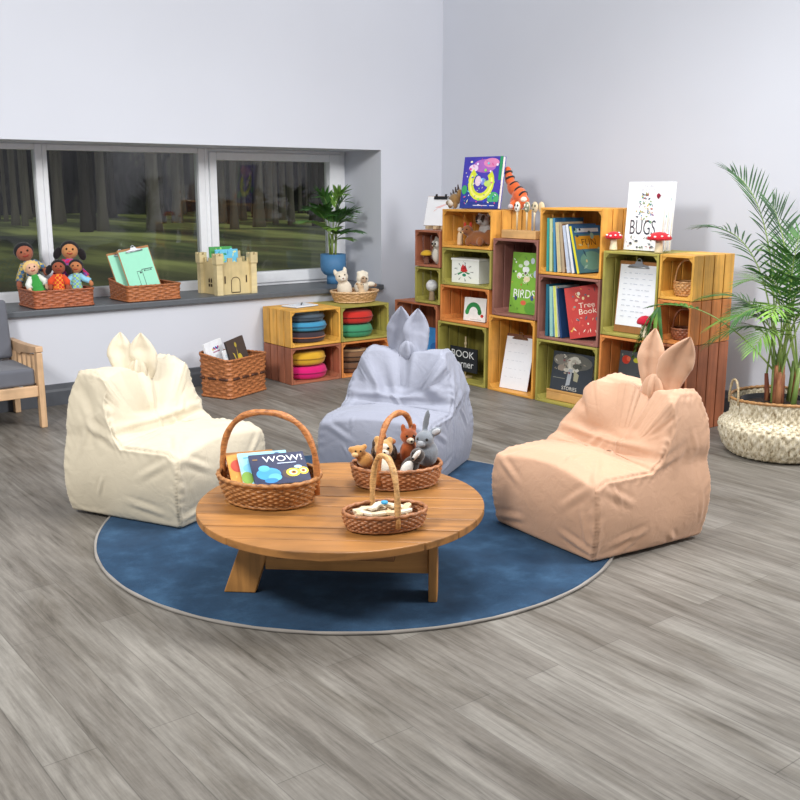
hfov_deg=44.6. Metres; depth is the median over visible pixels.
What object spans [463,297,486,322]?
book
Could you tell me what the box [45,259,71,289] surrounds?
doll
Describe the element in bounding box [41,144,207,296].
window
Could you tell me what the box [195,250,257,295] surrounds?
castle
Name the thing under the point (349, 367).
round cushion
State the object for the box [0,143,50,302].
window
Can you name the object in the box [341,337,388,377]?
wooden crate
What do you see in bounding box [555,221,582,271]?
picture book
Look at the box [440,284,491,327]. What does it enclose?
wooden crate
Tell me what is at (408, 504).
wooden piece
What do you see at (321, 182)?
trunk
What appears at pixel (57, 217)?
trunk
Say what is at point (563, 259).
picture book
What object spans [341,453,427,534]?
wicker basket
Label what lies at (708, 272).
wooden crate
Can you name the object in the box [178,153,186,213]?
trunk
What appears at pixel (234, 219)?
trunk
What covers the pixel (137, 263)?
clipboard
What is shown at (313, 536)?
coffee table
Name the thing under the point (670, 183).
picture book
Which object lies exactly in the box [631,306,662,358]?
trailing plant
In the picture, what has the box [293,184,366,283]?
potted palm
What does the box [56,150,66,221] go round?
trunk
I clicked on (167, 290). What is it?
wicker tray
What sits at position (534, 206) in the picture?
wooden spoon
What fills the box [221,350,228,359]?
picture book
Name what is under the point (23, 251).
doll
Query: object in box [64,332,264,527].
bean bag chair
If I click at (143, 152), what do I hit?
trunk
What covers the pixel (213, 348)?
picture book
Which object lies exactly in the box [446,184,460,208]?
hedgehog
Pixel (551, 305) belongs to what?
picture book
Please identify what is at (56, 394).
baseboard
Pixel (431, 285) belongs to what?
mushroom
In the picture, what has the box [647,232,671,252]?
mushroom
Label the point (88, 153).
trunk
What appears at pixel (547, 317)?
picture book
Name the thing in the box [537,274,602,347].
wooden crate
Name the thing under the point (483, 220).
plush badger
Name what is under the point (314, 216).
trunk
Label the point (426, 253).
mushroom
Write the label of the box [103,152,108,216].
trunk
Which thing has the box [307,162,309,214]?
trunk
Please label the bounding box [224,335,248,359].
picture book
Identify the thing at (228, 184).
trunk
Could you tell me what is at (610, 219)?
wooden crate
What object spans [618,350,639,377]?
picture book
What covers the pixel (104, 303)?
windowsill
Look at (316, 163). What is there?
trunk
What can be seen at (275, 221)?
trunk
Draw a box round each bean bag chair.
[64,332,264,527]
[317,306,473,474]
[492,328,710,560]
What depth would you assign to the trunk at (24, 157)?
51.06 m
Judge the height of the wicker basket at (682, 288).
0.195 m
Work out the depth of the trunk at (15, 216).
43.30 m
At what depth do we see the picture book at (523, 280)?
6.18 m
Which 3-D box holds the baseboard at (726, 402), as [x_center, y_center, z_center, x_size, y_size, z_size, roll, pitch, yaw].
[3.087,0.321,4.338,0.018,0.130,8.980,-9,15,-37]
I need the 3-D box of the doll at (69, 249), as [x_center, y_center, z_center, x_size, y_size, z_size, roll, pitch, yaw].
[-2.068,-0.836,6.100,0.224,0.318,0.145,-7,14,-30]
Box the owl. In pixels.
[431,236,438,263]
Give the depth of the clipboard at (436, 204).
6.85 m
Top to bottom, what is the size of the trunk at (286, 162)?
10.701 m
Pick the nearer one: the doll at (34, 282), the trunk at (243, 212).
the doll at (34, 282)
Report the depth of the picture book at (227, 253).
6.71 m
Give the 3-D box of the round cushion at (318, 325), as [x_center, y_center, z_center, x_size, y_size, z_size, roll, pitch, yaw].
[-0.663,-0.524,6.729,0.316,0.068,0.316,-9,15,-37]
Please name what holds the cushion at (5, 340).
on the armchair at (24, 366)
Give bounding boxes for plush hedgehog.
[371,434,397,461]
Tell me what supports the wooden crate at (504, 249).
on the wooden crate at (499, 326)
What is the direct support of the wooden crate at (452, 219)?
on the wooden crate at (448, 253)
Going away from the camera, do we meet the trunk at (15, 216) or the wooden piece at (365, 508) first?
the wooden piece at (365, 508)
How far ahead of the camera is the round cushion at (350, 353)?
6.90 m
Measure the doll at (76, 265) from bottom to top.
0.242 m
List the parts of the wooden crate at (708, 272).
panel, panel, panel, panel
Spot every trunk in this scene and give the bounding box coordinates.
[0,149,8,221]
[7,149,20,224]
[17,150,28,225]
[22,150,32,219]
[30,150,35,216]
[49,150,63,223]
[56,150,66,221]
[77,151,93,231]
[86,151,96,229]
[94,151,109,230]
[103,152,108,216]
[107,152,117,217]
[143,152,145,214]
[145,152,162,230]
[157,153,166,223]
[170,153,183,222]
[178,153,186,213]
[216,160,226,222]
[225,161,227,214]
[227,161,229,223]
[229,161,239,228]
[236,161,239,218]
[239,161,246,220]
[251,161,253,216]
[251,163,251,213]
[252,161,265,226]
[262,161,264,210]
[265,161,272,221]
[272,161,278,224]
[278,162,286,219]
[286,162,287,217]
[287,162,295,224]
[298,162,302,212]
[304,162,307,212]
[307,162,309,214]
[309,162,317,219]
[312,162,317,225]
[317,162,324,221]
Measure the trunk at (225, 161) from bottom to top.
10.701 m
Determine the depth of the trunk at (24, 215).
42.60 m
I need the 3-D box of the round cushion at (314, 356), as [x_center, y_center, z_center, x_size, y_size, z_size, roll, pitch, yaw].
[-0.672,-0.308,6.770,0.314,0.100,0.314,-9,15,-37]
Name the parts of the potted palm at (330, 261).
stem, stem, stem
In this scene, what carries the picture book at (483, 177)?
on the wooden crate at (452, 219)
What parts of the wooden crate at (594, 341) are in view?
panel, panel, panel, panel, panel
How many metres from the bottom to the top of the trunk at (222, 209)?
10.700 m
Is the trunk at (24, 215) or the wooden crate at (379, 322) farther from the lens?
the trunk at (24, 215)
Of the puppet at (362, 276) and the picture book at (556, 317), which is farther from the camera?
the puppet at (362, 276)
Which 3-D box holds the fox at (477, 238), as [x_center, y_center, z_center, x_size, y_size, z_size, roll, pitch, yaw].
[0.518,-1.100,6.460,0.219,0.157,0.120,4,13,19]
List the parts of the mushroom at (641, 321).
stem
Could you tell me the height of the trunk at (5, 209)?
10.700 m
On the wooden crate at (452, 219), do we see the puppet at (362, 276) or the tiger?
the tiger
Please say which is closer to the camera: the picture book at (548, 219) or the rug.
the rug
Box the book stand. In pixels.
[546,388,582,403]
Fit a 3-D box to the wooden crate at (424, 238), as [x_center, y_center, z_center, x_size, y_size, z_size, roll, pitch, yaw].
[0.299,-1.065,6.830,0.280,0.249,0.271,-9,15,-37]
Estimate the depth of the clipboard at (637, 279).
5.50 m
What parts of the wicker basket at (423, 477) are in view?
handle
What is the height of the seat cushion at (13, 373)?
0.096 m
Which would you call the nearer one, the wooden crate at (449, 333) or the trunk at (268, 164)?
the wooden crate at (449, 333)
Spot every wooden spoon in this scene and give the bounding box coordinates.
[514,201,520,229]
[524,202,529,229]
[531,202,537,230]
[538,202,544,214]
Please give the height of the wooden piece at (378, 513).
0.011 m
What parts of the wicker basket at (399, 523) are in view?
handle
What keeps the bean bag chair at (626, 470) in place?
on the rug
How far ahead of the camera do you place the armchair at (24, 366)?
5.37 m
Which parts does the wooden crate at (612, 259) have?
panel, panel, panel, panel, panel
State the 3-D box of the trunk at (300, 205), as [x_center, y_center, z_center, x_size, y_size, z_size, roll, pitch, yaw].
[-7.013,-18.135,67.640,0.405,10.702,0.411,-9,15,-37]
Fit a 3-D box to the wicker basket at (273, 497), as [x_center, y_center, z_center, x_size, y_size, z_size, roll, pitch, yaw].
[-0.434,0.180,3.224,0.366,0.306,0.313,6,14,27]
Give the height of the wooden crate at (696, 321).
0.233 m
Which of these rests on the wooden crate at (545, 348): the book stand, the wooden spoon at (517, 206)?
the book stand
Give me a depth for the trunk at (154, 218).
37.89 m
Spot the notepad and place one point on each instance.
(298, 305)
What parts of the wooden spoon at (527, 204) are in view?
spoon handle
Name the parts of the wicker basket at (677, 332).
handle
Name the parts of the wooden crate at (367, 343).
panel, panel, panel, panel, panel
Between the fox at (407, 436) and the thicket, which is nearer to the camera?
the fox at (407, 436)
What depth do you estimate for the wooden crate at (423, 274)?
6.91 m
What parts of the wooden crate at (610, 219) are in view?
panel, panel, panel, panel, panel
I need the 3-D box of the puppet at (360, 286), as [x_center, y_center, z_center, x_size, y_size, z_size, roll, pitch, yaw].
[-0.272,-0.778,6.916,0.068,0.111,0.064,11,16,41]
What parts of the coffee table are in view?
leg, leg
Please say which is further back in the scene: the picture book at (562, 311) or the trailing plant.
the picture book at (562, 311)
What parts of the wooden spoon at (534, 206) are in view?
spoon handle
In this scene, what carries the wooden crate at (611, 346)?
on the floor
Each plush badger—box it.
[400,448,424,470]
[475,213,489,244]
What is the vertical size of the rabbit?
0.205 m
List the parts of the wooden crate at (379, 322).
panel, panel, panel, panel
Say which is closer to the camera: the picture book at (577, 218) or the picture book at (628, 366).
the picture book at (628, 366)
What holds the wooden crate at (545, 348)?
on the floor
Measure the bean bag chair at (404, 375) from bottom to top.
0.743 m
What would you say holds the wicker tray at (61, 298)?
on the windowsill at (104, 303)
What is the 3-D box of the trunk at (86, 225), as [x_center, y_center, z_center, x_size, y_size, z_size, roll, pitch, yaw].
[-12.058,-11.369,36.522,0.560,10.701,0.569,-9,15,-37]
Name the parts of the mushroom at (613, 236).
stem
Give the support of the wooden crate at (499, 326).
on the floor
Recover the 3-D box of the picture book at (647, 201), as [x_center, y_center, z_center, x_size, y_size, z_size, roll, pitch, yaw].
[1.366,-1.022,5.424,0.056,0.376,0.245,-10,16,-39]
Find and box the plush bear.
[348,444,372,467]
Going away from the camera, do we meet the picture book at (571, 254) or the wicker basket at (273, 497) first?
the wicker basket at (273, 497)
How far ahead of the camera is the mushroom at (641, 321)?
5.37 m
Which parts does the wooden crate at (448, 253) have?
panel, panel, panel, panel, panel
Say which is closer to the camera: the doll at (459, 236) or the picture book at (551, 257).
the picture book at (551, 257)
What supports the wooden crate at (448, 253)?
on the wooden crate at (451, 304)
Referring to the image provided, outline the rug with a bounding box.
[94,455,613,634]
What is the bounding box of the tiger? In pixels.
[505,166,528,208]
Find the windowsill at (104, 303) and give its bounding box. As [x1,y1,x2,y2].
[6,280,383,318]
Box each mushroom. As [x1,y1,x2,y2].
[420,250,431,263]
[426,280,437,300]
[605,231,622,249]
[637,315,653,337]
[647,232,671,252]
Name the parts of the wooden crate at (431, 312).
panel, panel, panel, panel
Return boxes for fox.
[400,424,416,460]
[460,222,489,245]
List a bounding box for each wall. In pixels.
[0,0,442,389]
[441,0,799,390]
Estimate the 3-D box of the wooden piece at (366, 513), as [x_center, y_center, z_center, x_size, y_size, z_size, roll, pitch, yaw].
[-0.094,0.343,2.946,0.059,0.012,0.023,4,13,19]
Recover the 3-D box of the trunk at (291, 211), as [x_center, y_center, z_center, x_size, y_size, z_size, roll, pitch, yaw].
[-5.050,-13.073,44.361,0.408,10.702,0.414,-9,15,-37]
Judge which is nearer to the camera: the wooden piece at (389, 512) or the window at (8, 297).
the wooden piece at (389, 512)
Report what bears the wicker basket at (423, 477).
on the coffee table
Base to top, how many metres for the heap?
0.046 m
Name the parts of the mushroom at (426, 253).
stem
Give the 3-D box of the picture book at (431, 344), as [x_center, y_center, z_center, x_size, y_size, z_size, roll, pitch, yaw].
[0.213,-0.376,7.064,0.046,0.300,0.360,-9,15,-37]
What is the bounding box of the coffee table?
[196,462,483,601]
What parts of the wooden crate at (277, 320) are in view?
panel, panel, panel, panel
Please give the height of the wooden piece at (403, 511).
0.012 m
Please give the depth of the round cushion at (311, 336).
6.62 m
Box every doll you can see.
[13,242,46,289]
[23,260,48,290]
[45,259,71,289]
[53,240,89,287]
[68,259,93,288]
[457,227,462,244]
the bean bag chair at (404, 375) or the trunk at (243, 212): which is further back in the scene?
the trunk at (243, 212)
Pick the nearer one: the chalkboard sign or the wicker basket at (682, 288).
the wicker basket at (682, 288)
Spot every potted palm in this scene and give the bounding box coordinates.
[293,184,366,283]
[643,161,799,404]
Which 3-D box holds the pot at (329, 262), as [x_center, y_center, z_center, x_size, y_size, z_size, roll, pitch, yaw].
[-0.505,-0.993,7.376,0.192,0.222,0.192,-9,15,-37]
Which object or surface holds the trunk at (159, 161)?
on the lawn
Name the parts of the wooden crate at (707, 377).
panel, panel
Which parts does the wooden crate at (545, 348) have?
panel, panel, panel, panel, panel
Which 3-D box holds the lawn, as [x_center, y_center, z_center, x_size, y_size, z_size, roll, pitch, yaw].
[-7.952,-7.478,42.118,90.000,0.227,64.000,-9,15,-37]
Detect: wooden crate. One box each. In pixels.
[263,302,340,347]
[264,342,340,384]
[313,300,388,341]
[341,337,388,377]
[395,298,439,348]
[415,229,441,267]
[415,266,450,304]
[438,320,488,387]
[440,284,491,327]
[442,209,531,249]
[442,247,492,289]
[488,314,536,398]
[492,238,539,320]
[535,338,599,408]
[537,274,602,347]
[539,207,626,278]
[598,334,643,378]
[600,249,698,339]
[657,298,731,345]
[658,251,734,301]
[663,341,728,427]
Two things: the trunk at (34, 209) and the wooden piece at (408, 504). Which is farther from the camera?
the trunk at (34, 209)
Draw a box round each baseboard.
[0,367,201,412]
[724,390,729,411]
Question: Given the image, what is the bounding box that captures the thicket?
[0,149,304,215]
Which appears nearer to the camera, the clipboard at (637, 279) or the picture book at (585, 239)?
the clipboard at (637, 279)
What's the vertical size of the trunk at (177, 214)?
10.700 m
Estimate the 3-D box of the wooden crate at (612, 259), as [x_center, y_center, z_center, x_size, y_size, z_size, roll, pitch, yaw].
[1.413,-0.605,5.533,0.360,0.475,0.384,-9,15,-37]
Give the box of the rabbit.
[415,410,440,465]
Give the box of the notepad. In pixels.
[281,303,317,307]
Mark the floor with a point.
(673, 673)
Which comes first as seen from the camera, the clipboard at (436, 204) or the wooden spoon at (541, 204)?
the wooden spoon at (541, 204)
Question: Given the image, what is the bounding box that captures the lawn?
[0,211,325,291]
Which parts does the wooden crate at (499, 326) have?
panel, panel, panel, panel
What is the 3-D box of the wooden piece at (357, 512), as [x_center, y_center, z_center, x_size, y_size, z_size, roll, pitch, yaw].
[-0.124,0.341,2.954,0.023,0.012,0.065,-1,12,-5]
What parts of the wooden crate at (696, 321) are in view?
panel, panel, panel, panel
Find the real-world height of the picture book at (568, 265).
0.279 m
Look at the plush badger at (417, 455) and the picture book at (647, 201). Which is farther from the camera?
the picture book at (647, 201)
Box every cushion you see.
[0,300,11,358]
[0,360,34,388]
[292,311,324,321]
[292,319,326,331]
[292,330,325,342]
[293,348,325,365]
[293,363,326,378]
[343,307,372,323]
[343,322,372,336]
[343,346,366,361]
[343,361,358,372]
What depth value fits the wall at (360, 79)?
6.41 m
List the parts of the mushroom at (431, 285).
stem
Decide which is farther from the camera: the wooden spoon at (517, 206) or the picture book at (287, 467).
the wooden spoon at (517, 206)
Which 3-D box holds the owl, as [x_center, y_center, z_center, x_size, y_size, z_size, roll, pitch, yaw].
[0.265,-1.037,6.764,0.088,0.192,0.114,-8,15,-32]
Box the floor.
[0,377,799,799]
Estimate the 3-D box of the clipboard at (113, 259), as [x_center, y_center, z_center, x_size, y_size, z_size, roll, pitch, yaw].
[-1.783,-0.828,6.368,0.227,0.308,0.105,-10,16,-40]
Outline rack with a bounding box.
[501,229,539,239]
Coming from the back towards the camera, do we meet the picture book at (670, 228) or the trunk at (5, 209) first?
the trunk at (5, 209)
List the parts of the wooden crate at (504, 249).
panel, panel, panel, panel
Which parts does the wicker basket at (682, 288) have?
handle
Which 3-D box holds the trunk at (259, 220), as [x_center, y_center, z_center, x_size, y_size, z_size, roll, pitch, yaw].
[-6.233,-12.609,42.235,0.656,10.705,0.666,-9,15,-37]
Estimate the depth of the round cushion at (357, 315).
6.84 m
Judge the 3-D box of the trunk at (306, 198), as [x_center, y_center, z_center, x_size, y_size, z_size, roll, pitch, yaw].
[-6.522,-18.114,67.543,0.410,10.700,0.416,-9,15,-37]
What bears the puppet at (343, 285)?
in the wicker bowl
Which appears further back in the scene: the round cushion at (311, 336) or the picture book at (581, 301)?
the round cushion at (311, 336)
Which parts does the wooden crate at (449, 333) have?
panel, panel, panel, panel, panel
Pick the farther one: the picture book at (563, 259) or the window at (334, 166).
the window at (334, 166)
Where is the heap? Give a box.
[355,508,407,516]
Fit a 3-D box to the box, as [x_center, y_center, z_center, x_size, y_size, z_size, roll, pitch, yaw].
[0.485,-0.877,6.594,0.138,0.164,0.258,-11,17,-42]
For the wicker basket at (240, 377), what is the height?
0.290 m
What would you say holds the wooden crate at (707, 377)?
on the floor
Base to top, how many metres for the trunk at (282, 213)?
10.702 m
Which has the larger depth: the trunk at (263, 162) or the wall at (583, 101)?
the trunk at (263, 162)
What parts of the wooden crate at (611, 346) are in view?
panel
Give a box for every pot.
[320,253,345,283]
[740,393,799,399]
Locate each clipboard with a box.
[106,249,127,285]
[117,245,160,285]
[424,194,453,229]
[499,332,532,391]
[613,258,656,334]
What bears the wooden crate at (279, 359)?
on the floor
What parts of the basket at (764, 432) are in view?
handle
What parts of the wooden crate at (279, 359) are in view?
panel, panel, panel, panel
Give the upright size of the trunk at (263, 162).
10.702 m
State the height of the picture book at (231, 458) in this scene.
0.079 m
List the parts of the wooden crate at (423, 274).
panel, panel, panel, panel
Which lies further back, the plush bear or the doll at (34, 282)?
the doll at (34, 282)
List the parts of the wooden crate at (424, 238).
panel, panel, panel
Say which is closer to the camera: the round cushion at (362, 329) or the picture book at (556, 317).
the picture book at (556, 317)
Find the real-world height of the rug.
0.013 m
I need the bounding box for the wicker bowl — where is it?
[329,287,378,302]
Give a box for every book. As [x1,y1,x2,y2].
[202,338,222,358]
[208,246,231,257]
[214,249,237,261]
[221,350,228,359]
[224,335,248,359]
[226,449,272,481]
[237,450,285,483]
[248,451,310,484]
[427,327,435,349]
[459,156,505,208]
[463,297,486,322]
[509,252,535,314]
[545,282,573,335]
[546,217,573,270]
[549,218,553,271]
[549,285,558,335]
[550,350,594,394]
[553,217,582,271]
[553,284,579,336]
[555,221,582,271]
[556,286,577,337]
[559,223,585,272]
[562,225,571,272]
[564,284,597,338]
[565,223,595,272]
[569,225,600,273]
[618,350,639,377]
[624,182,668,250]
[663,182,672,250]
[666,182,676,250]
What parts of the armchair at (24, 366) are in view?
leg, rail, armrest, leg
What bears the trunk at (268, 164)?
on the lawn
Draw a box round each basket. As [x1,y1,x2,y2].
[199,349,266,399]
[216,409,322,510]
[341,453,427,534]
[350,410,442,491]
[670,308,688,339]
[673,259,690,296]
[717,378,799,463]
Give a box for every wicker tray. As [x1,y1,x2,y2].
[17,285,94,309]
[108,277,180,302]
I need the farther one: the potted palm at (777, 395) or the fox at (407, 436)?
the potted palm at (777, 395)
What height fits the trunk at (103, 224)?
10.700 m
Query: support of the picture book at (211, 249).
in the castle
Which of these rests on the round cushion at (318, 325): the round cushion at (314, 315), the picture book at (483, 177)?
the round cushion at (314, 315)
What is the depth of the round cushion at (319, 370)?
6.67 m
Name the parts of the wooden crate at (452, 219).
panel, panel, panel, panel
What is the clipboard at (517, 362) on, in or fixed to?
in the wooden crate at (499, 326)
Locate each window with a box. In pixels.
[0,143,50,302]
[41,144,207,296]
[204,148,345,285]
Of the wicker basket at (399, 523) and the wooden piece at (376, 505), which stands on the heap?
the wooden piece at (376, 505)
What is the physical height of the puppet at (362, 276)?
0.179 m
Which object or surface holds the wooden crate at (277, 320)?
on the wooden crate at (279, 359)
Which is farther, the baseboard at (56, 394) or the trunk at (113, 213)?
the trunk at (113, 213)
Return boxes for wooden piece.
[352,506,369,512]
[355,510,362,515]
[359,510,371,516]
[368,501,381,510]
[371,510,386,516]
[380,501,393,507]
[385,510,401,514]
[401,502,410,508]
[401,508,411,513]
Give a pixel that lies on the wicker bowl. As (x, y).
(371, 294)
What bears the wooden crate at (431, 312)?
on the floor
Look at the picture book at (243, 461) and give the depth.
3.24 m
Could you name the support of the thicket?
on the lawn
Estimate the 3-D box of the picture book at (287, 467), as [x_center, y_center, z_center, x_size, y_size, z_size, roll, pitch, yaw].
[-0.398,0.229,3.228,0.185,0.075,0.139,-4,13,-18]
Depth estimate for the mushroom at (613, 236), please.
5.49 m
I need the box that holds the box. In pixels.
[451,257,489,283]
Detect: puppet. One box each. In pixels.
[333,267,351,291]
[354,270,376,291]
[356,282,365,291]
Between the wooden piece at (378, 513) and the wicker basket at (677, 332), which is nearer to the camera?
the wooden piece at (378, 513)
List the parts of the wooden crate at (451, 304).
panel, panel, panel, panel, panel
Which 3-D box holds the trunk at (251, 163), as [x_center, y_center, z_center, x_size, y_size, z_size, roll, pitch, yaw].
[-9.676,-17.435,64.423,0.718,10.703,0.729,-9,15,-37]
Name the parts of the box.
lid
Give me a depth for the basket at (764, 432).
4.67 m
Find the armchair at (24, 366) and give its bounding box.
[0,300,47,427]
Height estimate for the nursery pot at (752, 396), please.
0.258 m
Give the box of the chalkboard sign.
[450,336,477,377]
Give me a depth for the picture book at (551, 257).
5.87 m
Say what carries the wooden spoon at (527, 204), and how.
on the rack
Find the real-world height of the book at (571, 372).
0.245 m
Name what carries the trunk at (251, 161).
on the lawn
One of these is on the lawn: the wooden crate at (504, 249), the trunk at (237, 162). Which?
the trunk at (237, 162)
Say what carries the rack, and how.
on the wooden crate at (504, 249)

